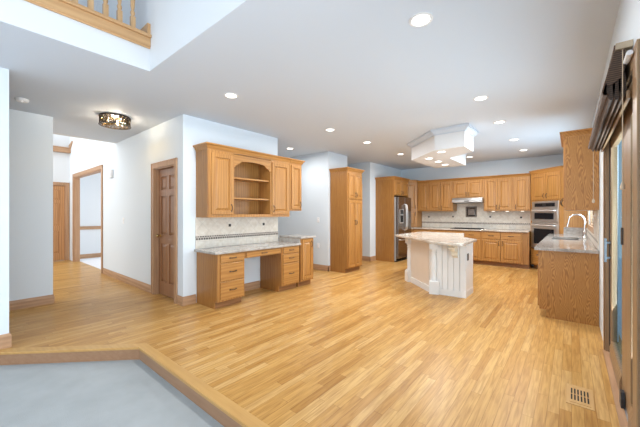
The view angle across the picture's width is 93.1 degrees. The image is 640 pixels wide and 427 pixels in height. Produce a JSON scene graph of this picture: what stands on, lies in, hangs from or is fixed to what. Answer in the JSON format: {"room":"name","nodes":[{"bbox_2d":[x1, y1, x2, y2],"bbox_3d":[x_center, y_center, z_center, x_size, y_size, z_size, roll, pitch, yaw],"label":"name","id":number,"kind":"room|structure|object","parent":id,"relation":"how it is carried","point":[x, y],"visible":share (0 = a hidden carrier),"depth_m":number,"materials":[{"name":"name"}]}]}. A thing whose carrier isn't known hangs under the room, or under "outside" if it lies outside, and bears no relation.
{"room":"kitchen","nodes":[
{"label":"kitchen","id":0,"kind":"room"},
{"bbox_2d":[0,67,8,334],"bbox_3d":[-5.139,0.013,0.589,0.120,2.865,6.340,0,0,40],"label":"wall","id":1,"kind":"structure","parent":0,"point":[4,73],"depth_m":2.97,"materials":[{"name":"white paint"}]},
{"bbox_2d":[0,331,11,349],"bbox_3d":[-3.151,1.250,2.978,0.146,0.140,0.156,0,0,40],"label":"baseboard","id":2,"kind":"structure","parent":1,"relation":"attached to","point":[5,339],"depth_m":2.96,"materials":[{"name":"brown wood"}]},
{"bbox_2d":[9,109,52,300],"bbox_3d":[-4.943,-0.050,3.338,0.130,2.740,3.020,0,0,40],"label":"wall","id":3,"kind":"structure","parent":0,"point":[30,134],"depth_m":4.26,"materials":[{"name":"white paint"}]},
{"bbox_2d":[9,294,53,310],"bbox_3d":[-4.901,1.255,3.377,0.144,0.130,2.934,0,0,40],"label":"baseboard","id":4,"kind":"structure","parent":3,"relation":"attached to","point":[48,299],"depth_m":4.27,"materials":[{"name":"brown wood"}]},
{"bbox_2d":[0,0,149,70],"bbox_3d":[-4.059,-1.536,0.278,0.120,0.228,7.240,0,0,40],"label":"wall","id":5,"kind":"structure","parent":0,"point":[23,14],"depth_m":2.55,"materials":[{"name":"white paint"}]},
{"bbox_2d":[25,0,151,48],"bbox_3d":[-4.062,-1.700,0.280,0.238,0.130,7.240,0,0,40],"label":"trim","id":6,"kind":"structure","parent":5,"relation":"attached to","point":[73,10],"depth_m":2.65,"materials":[{"name":"brown wood"}]},
{"bbox_2d":[71,0,135,27],"bbox_3d":[-3.105,-2.240,1.435,0.080,0.950,4.240,0,0,40],"label":"balcony railing","id":7,"kind":"object","parent":6,"relation":"on","point":[90,3],"visible":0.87,"depth_m":2.86,"materials":[{"name":"brown wood"}]},
{"bbox_2d":[53,134,100,253],"bbox_3d":[-7.595,-1.380,8.127,0.130,5.400,7.200,0,0,40],"label":"wall","id":8,"kind":"structure","parent":0,"point":[90,186],"depth_m":8.91,"materials":[{"name":"white paint"}]},
{"bbox_2d":[53,186,64,260],"bbox_3d":[-7.428,0.269,8.255,0.104,2.078,0.730,0,0,40],"label":"door","id":9,"kind":"structure","parent":8,"relation":"in","point":[58,191],"depth_m":8.46,"materials":[{"name":"brown wood"}]},
{"bbox_2d":[53,182,69,259],"bbox_3d":[-7.451,0.225,8.274,0.144,2.190,0.930,0,0,40],"label":"door frame","id":10,"kind":"structure","parent":8,"relation":"attached to","point":[67,185],"depth_m":8.56,"materials":[{"name":"brown wood"}]},
{"bbox_2d":[53,146,70,153],"bbox_3d":[-8.356,-1.772,6.992,0.150,0.145,4.080,0,0,40],"label":"ledge","id":11,"kind":"object","parent":8,"relation":"attached to","point":[60,149],"visible":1,"depth_m":8.38,"materials":[{"name":"brown wood"}]},
{"bbox_2d":[80,253,100,258],"bbox_3d":[-6.166,1.255,9.735,0.014,0.130,2.700,0,0,40],"label":"baseboard","id":12,"kind":"structure","parent":8,"relation":"attached to","point":[93,255],"depth_m":8.97,"materials":[{"name":"brown wood"}]},
{"bbox_2d":[80,226,100,229],"bbox_3d":[-6.154,0.422,9.725,0.045,0.095,2.700,0,0,40],"label":"chair rail","id":13,"kind":"object","parent":8,"relation":"attached to","point":[81,227],"depth_m":8.93,"materials":[{"name":"brown wood"}]},
{"bbox_2d":[53,133,116,143],"bbox_3d":[-5.997,-1.380,4.902,6.710,5.400,4.280,0,0,40],"label":"wall","id":14,"kind":"structure","parent":0,"point":[53,133],"depth_m":5.74,"materials":[{"name":"white paint"}]},
{"bbox_2d":[78,0,96,10],"bbox_3d":[-5.375,-2.850,1.448,0.120,2.460,7.360,0,0,40],"label":"wall","id":15,"kind":"structure","parent":0,"point":[82,2],"depth_m":4.05,"materials":[{"name":"white paint"}]},
{"bbox_2d":[0,360,223,426],"bbox_3d":[-3.080,1.470,-0.562,4.760,0.050,7.200,0,0,40],"label":"floor","id":16,"kind":"structure","parent":0,"point":[117,393],"depth_m":2.37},
{"bbox_2d":[70,116,178,294],"bbox_3d":[-4.541,-1.380,6.553,6.580,5.400,0.120,0,0,40],"label":"wall","id":17,"kind":"structure","parent":0,"point":[126,195],"depth_m":5.63,"materials":[{"name":"white paint"}]},
{"bbox_2d":[72,165,102,273],"bbox_3d":[-5.745,0.122,7.537,2.600,2.395,0.144,0,0,40],"label":"door frame","id":18,"kind":"structure","parent":17,"relation":"attached to","point":[76,177],"depth_m":8.27,"materials":[{"name":"brown wood"}]},
{"bbox_2d":[108,169,112,177],"bbox_3d":[-4.326,-0.820,6.264,0.160,0.170,0.047,0,0,40],"label":"door chime","id":19,"kind":"object","parent":17,"relation":"attached to","point":[110,172],"visible":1,"depth_m":6.22,"materials":[{"name":"white plastic"}]},
{"bbox_2d":[103,268,181,305],"bbox_3d":[-3.364,1.255,5.489,3.650,0.130,0.014,0,0,40],"label":"baseboard","id":20,"kind":"structure","parent":17,"relation":"attached to","point":[146,287],"depth_m":5.56,"materials":[{"name":"brown wood"}]},
{"bbox_2d":[151,158,177,303],"bbox_3d":[-2.394,0.253,4.755,0.890,2.135,0.144,0,0,40],"label":"door frame","id":21,"kind":"structure","parent":17,"relation":"attached to","point":[155,167],"depth_m":4.94,"materials":[{"name":"brown wood"}]},
{"bbox_2d":[156,167,173,298],"bbox_3d":[-2.398,0.299,4.751,0.680,2.018,0.104,0,0,40],"label":"door","id":22,"kind":"structure","parent":17,"relation":"in","point":[166,176],"depth_m":4.82,"materials":[{"name":"brown wood"}]},
{"bbox_2d":[97,0,246,70],"bbox_3d":[-0.997,-2.751,2.518,5.250,2.658,0.120,0,0,40],"label":"wall","id":23,"kind":"structure","parent":0,"point":[174,23],"depth_m":2.72,"materials":[{"name":"white paint"}]},
{"bbox_2d":[141,23,150,33],"bbox_3d":[-1.839,-1.780,3.119,0.385,0.200,0.030,0,0,40],"label":"trim","id":24,"kind":"structure","parent":23,"relation":"attached to","point":[147,28],"depth_m":3.00,"materials":[{"name":"brown wood"}]},
{"bbox_2d":[179,114,277,302],"bbox_3d":[-1.424,-0.050,5.063,0.120,2.740,1.810,0,0,40],"label":"wall","id":25,"kind":"structure","parent":0,"point":[192,130],"depth_m":4.45,"materials":[{"name":"white paint"}]},
{"bbox_2d":[182,280,259,305],"bbox_3d":[-1.514,1.255,4.849,0.014,0.130,1.394,0,0,40],"label":"baseboard","id":26,"kind":"structure","parent":25,"relation":"attached to","point":[191,299],"depth_m":4.46,"materials":[{"name":"brown wood"}]},
{"bbox_2d":[195,217,277,248],"bbox_3d":[-1.313,0.290,5.087,0.014,0.465,1.628,0,0,40],"label":"tile backsplash","id":27,"kind":"structure","parent":25,"relation":"attached to","point":[214,231],"depth_m":4.96,"materials":[{"name":"tile"}]},
{"bbox_2d":[193,142,291,217],"bbox_3d":[-1.188,-0.469,4.951,0.380,1.052,1.660,0,0,40],"label":"display cabinet","id":28,"kind":"object","parent":25,"relation":"attached to","point":[230,181],"visible":1,"depth_m":4.88,"materials":[{"name":"brown wood"}]},
{"bbox_2d":[234,177,268,182],"bbox_3d":[-1.203,-0.548,4.983,0.279,0.024,0.716,0,0,40],"label":"shelf","id":29,"kind":"object","parent":28,"relation":"attached to","point":[236,179],"depth_m":5.03,"materials":[{"name":"brown wood"}]},
{"bbox_2d":[234,197,268,200],"bbox_3d":[-1.203,-0.235,4.983,0.279,0.024,0.716,0,0,40],"label":"shelf","id":30,"kind":"object","parent":28,"relation":"attached to","point":[235,198],"depth_m":5.08,"materials":[{"name":"brown wood"}]},
{"bbox_2d":[290,159,304,210],"bbox_3d":[-0.539,-0.523,5.732,0.380,0.943,0.360,0,0,40],"label":"upper cabinet","id":31,"kind":"object","parent":25,"relation":"attached to","point":[295,165],"visible":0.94,"depth_m":5.59,"materials":[{"name":"brown wood"}]},
{"bbox_2d":[0,0,619,169],"bbox_3d":[-1.458,-1.520,3.433,7.370,0.200,15.420,0,0,40],"label":"ceiling","id":32,"kind":"structure","parent":0,"point":[297,70],"depth_m":3.12,"materials":[{"name":"white paint"}]},
{"bbox_2d":[15,97,28,102],"bbox_3d":[-3.700,-1.401,3.762,0.130,0.038,0.130,0,0,40],"label":"smoke detector","id":33,"kind":"object","parent":32,"relation":"attached to","point":[18,99],"visible":1,"depth_m":3.73,"materials":[{"name":"white plastic"}]},
{"bbox_2d":[98,112,130,129],"bbox_3d":[-3.003,-1.343,4.444,0.404,0.153,0.404,0,0,40],"label":"ceiling lamp","id":34,"kind":"object","parent":32,"relation":"attached to","point":[107,117],"visible":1,"depth_m":4.37,"materials":[{"name":"brown metal"}]},
{"bbox_2d":[224,93,237,98],"bbox_3d":[-1.069,-1.416,3.643,0.170,0.008,0.170,0,0,40],"label":"recessed light","id":35,"kind":"object","parent":32,"relation":"in","point":[228,95],"visible":1,"depth_m":3.63,"materials":[{"name":"white plastic"}]},
{"bbox_2d":[409,12,432,26],"bbox_3d":[0.739,-1.416,2.220,0.170,0.008,0.170,0,0,40],"label":"recessed light","id":36,"kind":"object","parent":32,"relation":"in","point":[421,19],"visible":1,"depth_m":2.21,"materials":[{"name":"white plastic"}]},
{"bbox_2d":[473,95,488,100],"bbox_3d":[1.977,-1.416,3.727,0.170,0.008,0.170,0,0,40],"label":"recessed light","id":37,"kind":"object","parent":32,"relation":"in","point":[483,97],"visible":1,"depth_m":3.73,"materials":[{"name":"white plastic"}]},
{"bbox_2d":[494,120,505,123],"bbox_3d":[2.788,-1.416,4.704,0.170,0.008,0.170,0,0,40],"label":"recessed light","id":38,"kind":"object","parent":32,"relation":"in","point":[500,121],"visible":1,"depth_m":4.71,"materials":[{"name":"white plastic"}]},
{"bbox_2d":[278,151,346,265],"bbox_3d":[-0.347,-0.050,7.854,2.030,2.740,0.760,0,0,40],"label":"wall","id":39,"kind":"structure","parent":0,"point":[315,173],"depth_m":7.18,"materials":[{"name":"white paint"}]},
{"bbox_2d":[313,264,329,271],"bbox_3d":[-0.531,1.255,7.543,1.944,0.130,0.074,0,0,40],"label":"baseboard","id":40,"kind":"structure","parent":39,"relation":"attached to","point":[315,266],"depth_m":7.03,"materials":[{"name":"brown wood"}]},
{"bbox_2d":[9,257,621,426],"bbox_3d":[-1.777,1.328,6.234,11.500,0.024,11.520,0,0,40],"label":"floor","id":41,"kind":"structure","parent":0,"point":[368,346],"depth_m":3.08,"materials":[{"name":"brown wood"}]},
{"bbox_2d":[0,343,269,426],"bbox_3d":[-0.918,1.329,2.167,4.644,0.025,0.846,0,0,27],"label":"trim","id":42,"kind":"structure","parent":41,"relation":"attached to","point":[234,411],"depth_m":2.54,"materials":[{"name":"brown wood"}]},
{"bbox_2d":[197,252,243,308],"bbox_3d":[-1.450,0.940,4.461,0.598,0.760,0.450,0,0,40],"label":"base cabinet","id":43,"kind":"object","parent":41,"relation":"on","point":[220,278],"visible":1,"depth_m":4.29,"materials":[{"name":"brown wood"}]},
{"bbox_2d":[194,241,300,254],"bbox_3d":[-1.092,0.542,4.914,0.580,0.035,1.685,0,0,40],"label":"countertop","id":44,"kind":"structure","parent":43,"relation":"on","point":[267,245],"depth_m":4.68,"materials":[{"name":"grey stone"}]},
{"bbox_2d":[244,247,280,257],"bbox_3d":[-1.036,0.613,4.890,0.498,0.105,0.738,0,0,40],"label":"drawer","id":45,"kind":"object","parent":44,"relation":"attached to","point":[256,253],"visible":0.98,"depth_m":4.71,"materials":[{"name":"brown wood"}]},
{"bbox_2d":[278,237,299,242],"bbox_3d":[-0.569,0.488,5.564,0.555,0.072,0.018,0,0,40],"label":"granite upstand","id":46,"kind":"object","parent":44,"relation":"on","point":[294,240],"visible":0.86,"depth_m":5.54,"materials":[{"name":"grey stone"}]},
{"bbox_2d":[260,245,298,291],"bbox_3d":[-0.697,0.940,5.369,0.598,0.760,0.430,0,0,40],"label":"base cabinet","id":47,"kind":"object","parent":41,"relation":"on","point":[278,272],"visible":0.99,"depth_m":5.20,"materials":[{"name":"brown wood"}]},
{"bbox_2d":[281,237,312,286],"bbox_3d":[-0.425,0.885,5.696,0.598,0.870,0.350,0,0,40],"label":"base cabinet","id":48,"kind":"object","parent":41,"relation":"on","point":[306,247],"visible":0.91,"depth_m":5.50,"materials":[{"name":"brown wood"}]},
{"bbox_2d":[279,234,315,238],"bbox_3d":[-0.427,0.432,5.715,0.580,0.035,0.392,0,0,40],"label":"countertop","id":49,"kind":"structure","parent":48,"relation":"on","point":[291,235],"depth_m":5.61,"materials":[{"name":"grey stone"}]},
{"bbox_2d":[329,167,364,272],"bbox_3d":[0.629,0.152,7.017,0.525,2.335,0.700,0,0,40],"label":"pantry cabinet","id":50,"kind":"object","parent":41,"relation":"on","point":[345,182],"visible":1,"depth_m":6.81,"materials":[{"name":"brown wood"}]},
{"bbox_2d":[375,176,409,261],"bbox_3d":[2.095,0.155,8.724,0.610,2.330,1.000,0,0,40],"label":"refrigerator surround","id":51,"kind":"object","parent":41,"relation":"on","point":[387,188],"visible":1,"depth_m":8.39,"materials":[{"name":"brown wood"}]},
{"bbox_2d":[394,197,410,261],"bbox_3d":[2.169,0.432,8.695,0.727,1.775,0.864,0,0,40],"label":"refrigerator","id":52,"kind":"object","parent":41,"relation":"on","point":[402,205],"visible":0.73,"depth_m":8.34,"materials":[{"name":"grey metal"}]},
{"bbox_2d":[413,229,445,231],"bbox_3d":[3.304,0.886,8.886,0.930,0.868,0.700,0,0,40],"label":"base cabinet","id":53,"kind":"object","parent":41,"relation":"on","point":[414,230],"visible":0.02,"depth_m":8.67,"materials":[{"name":"brown wood"}]},
{"bbox_2d":[405,238,472,297],"bbox_3d":[2.237,0.889,5.717,1.336,0.862,2.045,0,0,40],"label":"kitchen island","id":54,"kind":"object","parent":41,"relation":"on","point":[447,270],"visible":0.94,"depth_m":4.95,"materials":[{"name":"white paint"}]},
{"bbox_2d":[395,232,476,245],"bbox_3d":[2.170,0.439,5.653,1.555,0.037,2.430,0,0,40],"label":"island countertop","id":55,"kind":"structure","parent":54,"relation":"on","point":[439,238],"depth_m":5.24,"materials":[{"name":"stone"}]},
{"bbox_2d":[446,230,481,263],"bbox_3d":[4.001,0.886,8.307,0.880,0.868,0.700,0,0,40],"label":"base cabinet","id":56,"kind":"object","parent":41,"relation":"on","point":[469,234],"visible":0.3,"depth_m":7.88,"materials":[{"name":"brown wood"}]},
{"bbox_2d":[481,231,522,267],"bbox_3d":[4.681,0.886,7.742,0.890,0.868,0.700,0,0,40],"label":"base cabinet","id":57,"kind":"object","parent":41,"relation":"on","point":[505,249],"visible":0.99,"depth_m":7.49,"materials":[{"name":"brown wood"}]},
{"bbox_2d":[523,232,531,268],"bbox_3d":[5.096,0.886,7.445,0.128,0.868,0.627,0,0,40],"label":"filler panel","id":58,"kind":"object","parent":41,"relation":"on","point":[527,264],"visible":0.82,"depth_m":7.21,"materials":[{"name":"brown wood"}]},
{"bbox_2d":[529,166,586,268],"bbox_3d":[5.377,0.152,6.903,1.042,2.335,1.102,0,0,40],"label":"tall cabinet","id":59,"kind":"object","parent":41,"relation":"on","point":[547,183],"visible":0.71,"depth_m":6.67,"materials":[{"name":"brown wood"}]},
{"bbox_2d":[531,200,558,247],"bbox_3d":[5.067,0.270,6.874,0.096,1.100,0.720,0,0,-5],"label":"wall oven","id":60,"kind":"object","parent":59,"relation":"in","point":[544,214],"visible":0.88,"depth_m":6.87,"materials":[{"name":"silver metal"}]},
{"bbox_2d":[536,239,598,326],"bbox_3d":[4.111,0.895,5.048,0.620,0.850,3.420,0,0,40],"label":"base cabinet","id":61,"kind":"object","parent":41,"relation":"on","point":[568,282],"visible":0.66,"depth_m":3.70,"materials":[{"name":"brown wood"}]},
{"bbox_2d":[534,233,598,253],"bbox_3d":[4.102,0.450,5.036,0.617,0.036,3.460,0,0,40],"label":"countertop","id":62,"kind":"structure","parent":61,"relation":"on","point":[551,242],"depth_m":4.22,"materials":[{"name":"grey stone"}]},
{"bbox_2d":[564,227,586,234],"bbox_3d":[5.295,0.360,6.284,0.377,0.141,0.018,0,0,40],"label":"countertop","id":63,"kind":"structure","parent":62,"relation":"on","point":[567,230],"depth_m":6.29,"materials":[{"name":"grey stone"}]},
{"bbox_2d":[566,214,586,238],"bbox_3d":[4.357,0.218,5.148,0.276,0.427,0.132,0,0,40],"label":"faucet","id":64,"kind":"object","parent":62,"relation":"on","point":[567,225],"visible":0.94,"depth_m":5.11,"materials":[{"name":"silver metal"}]},
{"bbox_2d":[566,383,594,410],"bbox_3d":[1.875,1.317,2.187,0.150,0.006,0.310,0,0,40],"label":"floor vent","id":65,"kind":"object","parent":41,"relation":"in","point":[582,397],"visible":1,"depth_m":2.17,"materials":[{"name":"brown wood"}]},
{"bbox_3d":[2.684,0.886,9.390,0.660,0.868,0.717,0,0,40],"label":"base cabinet","id":66,"kind":"object","parent":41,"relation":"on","visible":0},
{"bbox_2d":[411,227,530,232],"bbox_3d":[3.765,0.432,8.481,3.495,0.035,0.740,0,0,40],"label":"countertop","id":67,"kind":"structure","parent":66,"relation":"on","point":[434,228],"depth_m":7.86,"materials":[{"name":"stone"}]},
{"bbox_2d":[408,180,421,226],"bbox_3d":[2.684,-0.300,9.380,0.677,1.420,0.732,0,0,40],"label":"cabinet","id":68,"kind":"object","parent":67,"relation":"on","point":[416,216],"visible":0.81,"depth_m":9.12,"materials":[{"name":"brown wood"}]},
{"bbox_2d":[450,227,483,228],"bbox_3d":[4.026,0.407,8.291,0.740,0.014,0.500,0,0,40],"label":"cooktop","id":69,"kind":"object","parent":67,"relation":"in","point":[455,227],"visible":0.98,"depth_m":8.11,"materials":[{"name":"black glass"}]},
{"bbox_2d":[347,162,400,256],"bbox_3d":[1.276,-0.050,9.808,2.030,2.740,2.120,0,0,40],"label":"wall","id":70,"kind":"structure","parent":0,"point":[372,170],"depth_m":8.46,"materials":[{"name":"white paint"}]},
{"bbox_2d":[362,256,375,260],"bbox_3d":[1.380,1.255,8.529,0.264,0.130,0.314,0,0,40],"label":"baseboard","id":71,"kind":"structure","parent":70,"relation":"attached to","point":[364,258],"depth_m":8.42,"materials":[{"name":"brown wood"}]},
{"bbox_2d":[412,131,472,167],"bbox_3d":[2.549,-1.250,6.059,1.180,0.340,2.120,0,0,40],"label":"ceiling","id":72,"kind":"structure","parent":0,"point":[456,144],"depth_m":5.40,"materials":[{"name":"white paint"}]},
{"bbox_2d":[407,123,478,154],"bbox_3d":[2.551,-1.375,6.061,1.344,0.089,2.288,0,0,40],"label":"trim","id":73,"kind":"structure","parent":72,"relation":"attached to","point":[467,127],"depth_m":5.07,"materials":[{"name":"white paint"}]},
{"bbox_2d":[401,154,562,265],"bbox_3d":[4.434,-0.050,8.485,4.760,2.740,0.120,0,0,40],"label":"wall","id":74,"kind":"structure","parent":0,"point":[521,165],"depth_m":8.29,"materials":[{"name":"white paint"}]},
{"bbox_2d":[417,180,428,210],"bbox_3d":[3.183,-0.522,9.162,0.360,0.915,0.430,0,0,40],"label":"upper cabinet","id":75,"kind":"object","parent":74,"relation":"attached to","point":[422,186],"visible":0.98,"depth_m":9.02,"materials":[{"name":"brown wood"}]},
{"bbox_2d":[429,178,456,210],"bbox_3d":[3.577,-0.522,8.835,0.665,0.915,0.430,0,0,40],"label":"upper cabinet","id":76,"kind":"object","parent":74,"relation":"attached to","point":[440,190],"visible":0.98,"depth_m":8.68,"materials":[{"name":"brown wood"}]},
{"bbox_2d":[452,176,483,197],"bbox_3d":[4.129,-0.703,8.376,0.770,0.555,0.430,0,0,40],"label":"upper cabinet","id":77,"kind":"object","parent":74,"relation":"attached to","point":[467,187],"visible":0.98,"depth_m":8.22,"materials":[{"name":"brown wood"}]},
{"bbox_2d":[452,197,483,203],"bbox_3d":[4.107,-0.352,8.349,0.760,0.143,0.500,0,0,40],"label":"range hood","id":78,"kind":"object","parent":77,"relation":"attached to","point":[480,199],"visible":0.79,"depth_m":8.18,"materials":[{"name":"silver metal"}]},
{"bbox_2d":[422,203,530,229],"bbox_3d":[4.256,0.067,8.536,2.810,0.693,0.022,0,0,40],"label":"tile backsplash","id":79,"kind":"structure","parent":74,"relation":"attached to","point":[474,215],"depth_m":8.45,"materials":[{"name":"tile"}]},
{"bbox_2d":[483,174,512,210],"bbox_3d":[4.681,-0.522,7.918,0.665,0.915,0.430,0,0,40],"label":"upper cabinet","id":80,"kind":"object","parent":74,"relation":"attached to","point":[498,189],"visible":0.96,"depth_m":7.77,"materials":[{"name":"brown wood"}]},
{"bbox_2d":[513,173,530,210],"bbox_3d":[5.072,-0.522,7.593,0.350,0.915,0.430,0,0,40],"label":"upper cabinet","id":81,"kind":"object","parent":74,"relation":"attached to","point":[521,182],"visible":0.98,"depth_m":7.44,"materials":[{"name":"brown wood"}]},
{"bbox_2d":[587,0,639,341],"bbox_3d":[1.293,-1.317,1.071,0.120,5.525,15.300,0,0,40],"label":"wall","id":82,"kind":"structure","parent":0,"point":[627,24],"depth_m":2.75,"materials":[{"name":"white paint"}]},
{"bbox_2d":[559,128,598,210],"bbox_3d":[3.412,-0.520,4.005,0.362,0.960,1.028,0,0,40],"label":"upper cabinet","id":83,"kind":"object","parent":82,"relation":"attached to","point":[577,158],"visible":0.96,"depth_m":3.65,"materials":[{"name":"brown wood"}]},
{"bbox_2d":[588,211,593,233],"bbox_3d":[4.526,-0.305,5.015,0.085,1.190,1.940,0,0,40],"label":"window","id":84,"kind":"structure","parent":82,"relation":"in","point":[591,225],"depth_m":5.49,"materials":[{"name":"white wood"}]},
{"bbox_2d":[587,210,598,249],"bbox_3d":[4.344,0.194,4.854,0.013,0.468,3.380,0,0,40],"label":"tile backsplash","id":85,"kind":"structure","parent":82,"relation":"attached to","point":[594,238],"depth_m":3.89,"materials":[{"name":"tile"}]},
{"bbox_2d":[588,39,632,151],"bbox_3d":[2.179,-0.762,2.330,0.122,0.305,1.830,0,0,40],"label":"woven shade","id":86,"kind":"object","parent":82,"relation":"attached to","point":[609,111],"visible":0.98,"depth_m":1.71,"materials":[{"name":"beige"}]},
{"bbox_2d":[592,152,594,202],"bbox_3d":[2.752,-0.393,3.051,0.022,0.575,0.022,0,0,40],"label":"shade cord","id":87,"kind":"object","parent":86,"relation":"hanging from","point":[593,200],"visible":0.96,"depth_m":3.05,"materials":[{"name":"beige fabric"}]},
{"bbox_2d":[620,49,625,189],"bbox_3d":[1.605,-0.497,1.607,0.022,0.745,0.022,0,0,40],"label":"shade cord","id":88,"kind":"object","parent":86,"relation":"hanging from","point":[622,186],"visible":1,"depth_m":1.61,"materials":[{"name":"beige fabric"}]},
{"bbox_2d":[604,109,625,406],"bbox_3d":[2.384,0.297,2.443,0.083,2.022,1.085,0,0,40],"label":"door","id":89,"kind":"structure","parent":82,"relation":"in","point":[618,362],"depth_m":2.75,"materials":[{"name":"brown wood"}]},
{"bbox_2d":[603,350,627,426],"bbox_3d":[2.167,1.314,2.217,0.040,0.012,1.780,0,0,40],"label":"trim","id":90,"kind":"structure","parent":82,"relation":"attached to","point":[620,411],"depth_m":2.23,"materials":[{"name":"brown wood"}]},
{"bbox_2d":[603,38,639,426],"bbox_3d":[2.195,0.245,2.167,0.132,2.156,2.000,0,0,40],"label":"trim","id":91,"kind":"structure","parent":82,"relation":"attached to","point":[633,67],"depth_m":1.51,"materials":[{"name":"brown wood"}]},
{"bbox_2d":[623,50,632,63],"bbox_3d":[1.576,-0.800,1.551,0.025,0.025,0.120,0,0,40],"label":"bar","id":92,"kind":"object","parent":82,"relation":"attached to","point":[629,53],"visible":1,"depth_m":1.53,"materials":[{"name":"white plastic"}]},
{"bbox_2d":[626,95,632,426],"bbox_3d":[1.848,0.297,1.770,0.048,2.022,0.625,0,0,40],"label":"door","id":93,"kind":"structure","parent":82,"relation":"in","point":[629,109],"depth_m":1.93,"materials":[{"name":"brown wood"}]},
{"label":"outside","id":94,"kind":"structure","parent":0,"visible":0},
{"bbox_2d":[619,258,621,339],"bbox_3d":[7.964,1.545,-0.115,11.600,0.150,18.000,0,0,40],"label":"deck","id":95,"kind":"object","parent":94,"point":[620,259],"depth_m":5.30,"materials":[{"name":"grey wood"}]},
{"bbox_3d":[2.220,1.320,2.173,0.100,0.040,1.730,0,0,40],"label":"track","id":96,"kind":"object","parent":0,"visible":0},
{"bbox_2d":[619,389,624,408],"bbox_3d":[2.060,1.259,2.066,0.020,0.098,0.090,0,0,40],"label":"door stop","id":97,"kind":"object","parent":96,"relation":"on","point":[621,392],"visible":1,"depth_m":2.04,"materials":[{"name":"black plastic"}]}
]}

